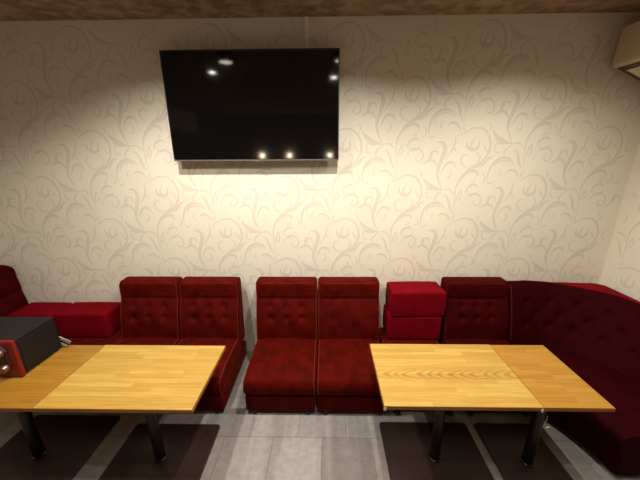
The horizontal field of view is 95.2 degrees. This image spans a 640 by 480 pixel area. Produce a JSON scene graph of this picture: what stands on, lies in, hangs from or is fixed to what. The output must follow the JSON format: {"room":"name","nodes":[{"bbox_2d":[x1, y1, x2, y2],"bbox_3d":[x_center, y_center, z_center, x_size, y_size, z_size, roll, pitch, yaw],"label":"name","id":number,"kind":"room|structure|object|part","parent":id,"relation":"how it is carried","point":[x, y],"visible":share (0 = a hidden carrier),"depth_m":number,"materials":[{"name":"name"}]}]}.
{"room":"karaoke lounge","nodes":[
{"label":"karaoke lounge","id":0,"kind":"room"},
{"bbox_2d":[0,12,639,351],"bbox_3d":[-0.257,-0.243,2.329,5.100,2.575,0.101,0,16,1],"label":"wall","id":1,"kind":"structure","parent":0,"point":[504,146],"depth_m":2.18,"materials":[{"name":"beige paper"}]},
{"bbox_2d":[159,48,339,161],"bbox_3d":[-0.460,-0.914,2.036,1.182,0.706,0.094,0,16,1],"label":"tv","id":2,"kind":"object","parent":1,"relation":"attached to","point":[253,105],"visible":1,"depth_m":1.99,"materials":[{"name":"black glass"}]},
{"bbox_2d":[305,16,308,47],"bbox_3d":[-0.088,-1.372,1.938,0.024,0.189,0.014,0,16,1],"label":"duct","id":3,"kind":"object","parent":1,"relation":"attached to","point":[306,17],"visible":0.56,"depth_m":1.93,"materials":[{"name":"beige"}]},
{"bbox_2d":[0,351,639,479],"bbox_3d":[-0.293,1.730,0.324,5.300,0.100,5.050,0,16,1],"label":"floor","id":4,"kind":"structure","parent":0,"point":[262,445],"depth_m":1.81,"materials":[{"name":"tile"}]},
{"bbox_2d":[0,265,68,341],"bbox_3d":[-2.393,0.663,2.279,0.644,0.885,0.518,0,16,1],"label":"lounge chair","id":5,"kind":"object","parent":4,"relation":"on","point":[12,297],"visible":0.21,"depth_m":2.37,"materials":[{"name":"red fabric"}]},
{"bbox_3d":[-2.603,0.567,2.255,0.224,0.685,0.517,0,16,1],"label":"backrest","id":6,"kind":"part","parent":5,"relation":"part of","materials":[{"name":"red fabric"}]},
{"bbox_2d":[7,302,71,331],"bbox_3d":[-2.300,0.648,2.430,0.360,0.186,0.219,0,16,1],"label":"block","id":7,"kind":"object","parent":5,"relation":"on","point":[34,309],"visible":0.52,"depth_m":2.38,"materials":[{"name":"red fabric"}]},
{"bbox_2d":[0,345,119,479],"bbox_3d":[-1.679,1.010,1.659,0.644,0.556,0.564,0,16,1],"label":"pedestal table","id":8,"kind":"object","parent":4,"relation":"on","point":[46,447],"visible":0.87,"depth_m":1.69,"materials":[{"name":"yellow wood"}]},
{"bbox_2d":[0,317,61,376],"bbox_3d":[-1.804,0.606,1.655,0.410,0.224,0.281,0,16,1],"label":"amplifier","id":9,"kind":"object","parent":8,"relation":"on","point":[25,342],"visible":1,"depth_m":1.63,"materials":[{"name":"black plastic"}]},
{"bbox_3d":[-1.669,0.684,1.541,0.044,0.044,0.023,0,16,1],"label":"knob","id":10,"kind":"part","parent":9,"relation":"part of","materials":[{"name":"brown metal"}]},
{"bbox_3d":[-1.809,0.635,1.545,0.335,0.170,0.005,0,16,1],"label":"control panel","id":11,"kind":"part","parent":9,"relation":"part of","materials":[{"name":"red"}]},
{"bbox_3d":[-1.806,0.632,1.558,0.410,0.220,0.022,0,16,1],"label":"panel","id":12,"kind":"part","parent":9,"relation":"part of","materials":[{"name":"red paint"}]},
{"bbox_3d":[-1.603,0.599,1.673,0.002,0.165,0.205,0,16,1],"label":"panel","id":13,"kind":"part","parent":9,"relation":"part of","materials":[{"name":"black plastic"}]},
{"bbox_3d":[-1.647,1.273,1.727,0.582,0.012,0.550,0,16,1],"label":"plate","id":14,"kind":"part","parent":8,"relation":"part of","materials":[{"name":"brown metal"}]},
{"bbox_2d":[59,336,70,347],"bbox_3d":[-1.602,0.623,1.817,0.109,0.098,0.018,0,16,1],"label":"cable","id":15,"kind":"object","parent":8,"relation":"on","point":[68,342],"visible":0.59,"depth_m":1.82,"materials":[{"name":"plastic"}]},
{"bbox_2d":[62,328,122,344],"bbox_3d":[-1.831,0.968,2.278,0.442,0.293,0.648,0,16,1],"label":"seat","id":16,"kind":"object","parent":4,"relation":"on","point":[116,337],"visible":0.06,"depth_m":2.33,"materials":[{"name":"red fabric"}]},
{"bbox_2d":[54,302,120,336],"bbox_3d":[-1.901,0.659,2.431,0.416,0.216,0.219,0,16,1],"label":"block","id":17,"kind":"object","parent":16,"relation":"on","point":[79,319],"visible":0.87,"depth_m":2.34,"materials":[{"name":"red fabric"}]},
{"bbox_2d":[32,345,225,479],"bbox_3d":[-0.979,1.009,1.647,0.767,0.556,0.568,0,16,1],"label":"pedestal table","id":18,"kind":"object","parent":4,"relation":"on","point":[150,380],"visible":1,"depth_m":1.63,"materials":[{"name":"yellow wood"}]},
{"bbox_3d":[-0.931,1.281,1.686,0.554,0.012,0.492,0,16,1],"label":"plate","id":19,"kind":"part","parent":18,"relation":"part of","materials":[{"name":"brown metal"}]},
{"bbox_2d":[116,276,182,344],"bbox_3d":[-1.354,0.745,2.196,0.468,0.762,0.644,0,16,1],"label":"lounge chair","id":20,"kind":"object","parent":4,"relation":"on","point":[150,305],"visible":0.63,"depth_m":2.30,"materials":[{"name":"red fabric"}]},
{"bbox_3d":[-1.355,0.899,2.179,0.468,0.162,0.524,0,16,1],"label":"seat","id":21,"kind":"part","parent":20,"relation":"part of","materials":[{"name":"red fabric"}]},
{"bbox_2d":[177,276,246,413],"bbox_3d":[-0.878,0.745,2.188,0.468,0.762,0.644,0,16,1],"label":"lounge chair","id":22,"kind":"object","parent":4,"relation":"on","point":[211,308],"visible":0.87,"depth_m":2.29,"materials":[{"name":"red fabric"}]},
{"bbox_3d":[-0.879,0.899,2.170,0.468,0.162,0.524,0,16,1],"label":"seat","id":23,"kind":"part","parent":22,"relation":"part of","materials":[{"name":"red fabric"}]},
{"bbox_3d":[-0.875,0.589,2.367,0.467,0.562,0.212,0,16,1],"label":"backrest","id":24,"kind":"part","parent":22,"relation":"part of","materials":[{"name":"red fabric"}]},
{"bbox_2d":[243,277,317,414],"bbox_3d":[-0.266,0.745,2.176,0.484,0.762,0.644,0,16,1],"label":"lounge chair","id":25,"kind":"object","parent":4,"relation":"on","point":[280,375],"visible":1,"depth_m":2.19,"materials":[{"name":"red fabric"}]},
{"bbox_3d":[-0.266,0.899,2.159,0.484,0.162,0.524,0,16,1],"label":"seat","id":26,"kind":"part","parent":25,"relation":"part of","materials":[{"name":"red fabric"}]},
{"bbox_3d":[-0.262,0.588,2.356,0.483,0.562,0.212,0,16,1],"label":"backrest","id":27,"kind":"part","parent":25,"relation":"part of","materials":[{"name":"red fabric"}]},
{"bbox_2d":[316,277,386,415],"bbox_3d":[0.222,0.744,2.167,0.484,0.762,0.644,0,16,1],"label":"lounge chair","id":28,"kind":"object","parent":4,"relation":"on","point":[348,307],"visible":0.88,"depth_m":2.24,"materials":[{"name":"red fabric"}]},
{"bbox_3d":[0.222,0.898,2.150,0.484,0.162,0.524,0,16,1],"label":"seat","id":29,"kind":"part","parent":28,"relation":"part of","materials":[{"name":"red fabric"}]},
{"bbox_3d":[0.226,0.588,2.347,0.483,0.562,0.212,0,16,1],"label":"backrest","id":30,"kind":"part","parent":28,"relation":"part of","materials":[{"name":"red fabric"}]},
{"bbox_2d":[379,327,453,415],"bbox_3d":[0.710,0.967,2.231,0.442,0.293,0.648,0,16,1],"label":"seat","id":31,"kind":"object","parent":4,"relation":"on","point":[383,339],"visible":0.17,"depth_m":2.29,"materials":[{"name":"red fabric"}]},
{"bbox_3d":[0.709,0.892,2.209,0.442,0.136,0.648,0,16,1],"label":"seat","id":32,"kind":"part","parent":31,"relation":"part of","materials":[{"name":"red fabric"}]},
{"bbox_2d":[383,304,441,339],"bbox_3d":[0.739,0.662,2.384,0.416,0.207,0.219,0,16,2],"label":"block","id":33,"kind":"object","parent":31,"relation":"on","point":[395,327],"visible":0.8,"depth_m":2.28,"materials":[{"name":"red fabric"}]},
{"bbox_2d":[385,281,446,315],"bbox_3d":[0.751,0.463,2.322,0.416,0.207,0.219,0,16,0],"label":"block","id":34,"kind":"object","parent":33,"relation":"on","point":[402,298],"visible":1,"depth_m":2.23,"materials":[{"name":"red fabric"}]},
{"bbox_2d":[369,344,543,479],"bbox_3d":[0.684,1.002,1.640,0.752,0.556,0.576,0,16,1],"label":"pedestal table","id":35,"kind":"object","parent":4,"relation":"on","point":[440,378],"visible":1,"depth_m":1.63,"materials":[{"name":"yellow wood"}]},
{"bbox_3d":[0.665,1.273,1.681,0.563,0.012,0.504,0,16,1],"label":"plate","id":36,"kind":"part","parent":35,"relation":"part of","materials":[{"name":"brown metal"}]},
{"bbox_2d":[437,277,532,416],"bbox_3d":[1.213,0.742,2.154,0.488,0.762,0.644,0,16,1],"label":"lounge chair","id":37,"kind":"object","parent":4,"relation":"on","point":[476,310],"visible":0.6,"depth_m":2.26,"materials":[{"name":"red fabric"}]},
{"bbox_3d":[1.216,0.586,2.333,0.487,0.562,0.212,0,16,1],"label":"backrest","id":38,"kind":"part","parent":37,"relation":"part of","materials":[{"name":"red fabric"}]},
{"bbox_3d":[1.212,0.896,2.136,0.488,0.162,0.524,0,16,1],"label":"seat","id":39,"kind":"part","parent":37,"relation":"part of","materials":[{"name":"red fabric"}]},
{"bbox_2d":[474,345,615,479],"bbox_3d":[1.194,1.002,1.629,0.390,0.556,0.572,0,16,1],"label":"pedestal table","id":40,"kind":"object","parent":4,"relation":"on","point":[518,451],"visible":0.99,"depth_m":1.62,"materials":[{"name":"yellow wood"}]},
{"bbox_3d":[1.186,1.273,1.671,0.370,0.012,0.502,0,16,1],"label":"plate","id":41,"kind":"part","parent":40,"relation":"part of","materials":[{"name":"brown metal"}]},
{"bbox_2d":[506,280,639,475],"bbox_3d":[1.843,0.801,1.956,0.764,0.752,0.995,0,16,1],"label":"sofa","id":42,"kind":"object","parent":4,"relation":"on","point":[593,329],"visible":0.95,"depth_m":2.04,"materials":[{"name":"red fabric"}]},
{"bbox_3d":[1.843,0.787,1.951,0.764,0.722,0.995,0,16,1],"label":"backrest","id":43,"kind":"part","parent":42,"relation":"part of","materials":[{"name":"red fabric"}]},
{"bbox_3d":[1.769,1.028,1.910,0.619,0.282,0.779,0,16,1],"label":"seat","id":44,"kind":"part","parent":42,"relation":"part of","materials":[{"name":"red fabric"}]},
{"bbox_3d":[1.899,0.462,1.855,0.647,0.042,0.993,0,16,1],"label":"panel","id":45,"kind":"part","parent":42,"relation":"part of","materials":[{"name":"red fabric"}]},
{"bbox_2d":[0,0,639,20],"bbox_3d":[-0.308,-0.840,-0.420,5.300,0.100,5.050,0,16,1],"label":"ceiling","id":46,"kind":"structure","parent":0,"point":[10,10],"depth_m":1.80,"materials":[{"name":"wood"}]},
{"bbox_2d":[599,139,639,300],"bbox_3d":[2.298,0.444,-0.096,0.101,2.575,4.850,0,16,1],"label":"wall","id":47,"kind":"structure","parent":0,"point":[621,268],"depth_m":2.17,"materials":[{"name":"beige paper"}]},
{"bbox_2d":[612,21,639,81],"bbox_3d":[2.087,-1.023,1.384,0.353,0.382,1.100,0,16,1],"label":"air conditioner","id":48,"kind":"object","parent":47,"relation":"attached to","point":[626,60],"visible":1,"depth_m":1.83,"materials":[{"name":"beige plastic"}]},
{"bbox_2d":[627,66,639,77],"bbox_3d":[2.084,-0.906,1.420,0.238,0.107,0.985,0,16,1],"label":"grille","id":49,"kind":"object","parent":48,"relation":"attached to","point":[633,70],"depth_m":1.86,"materials":[{"name":"beige plastic"}]}
]}

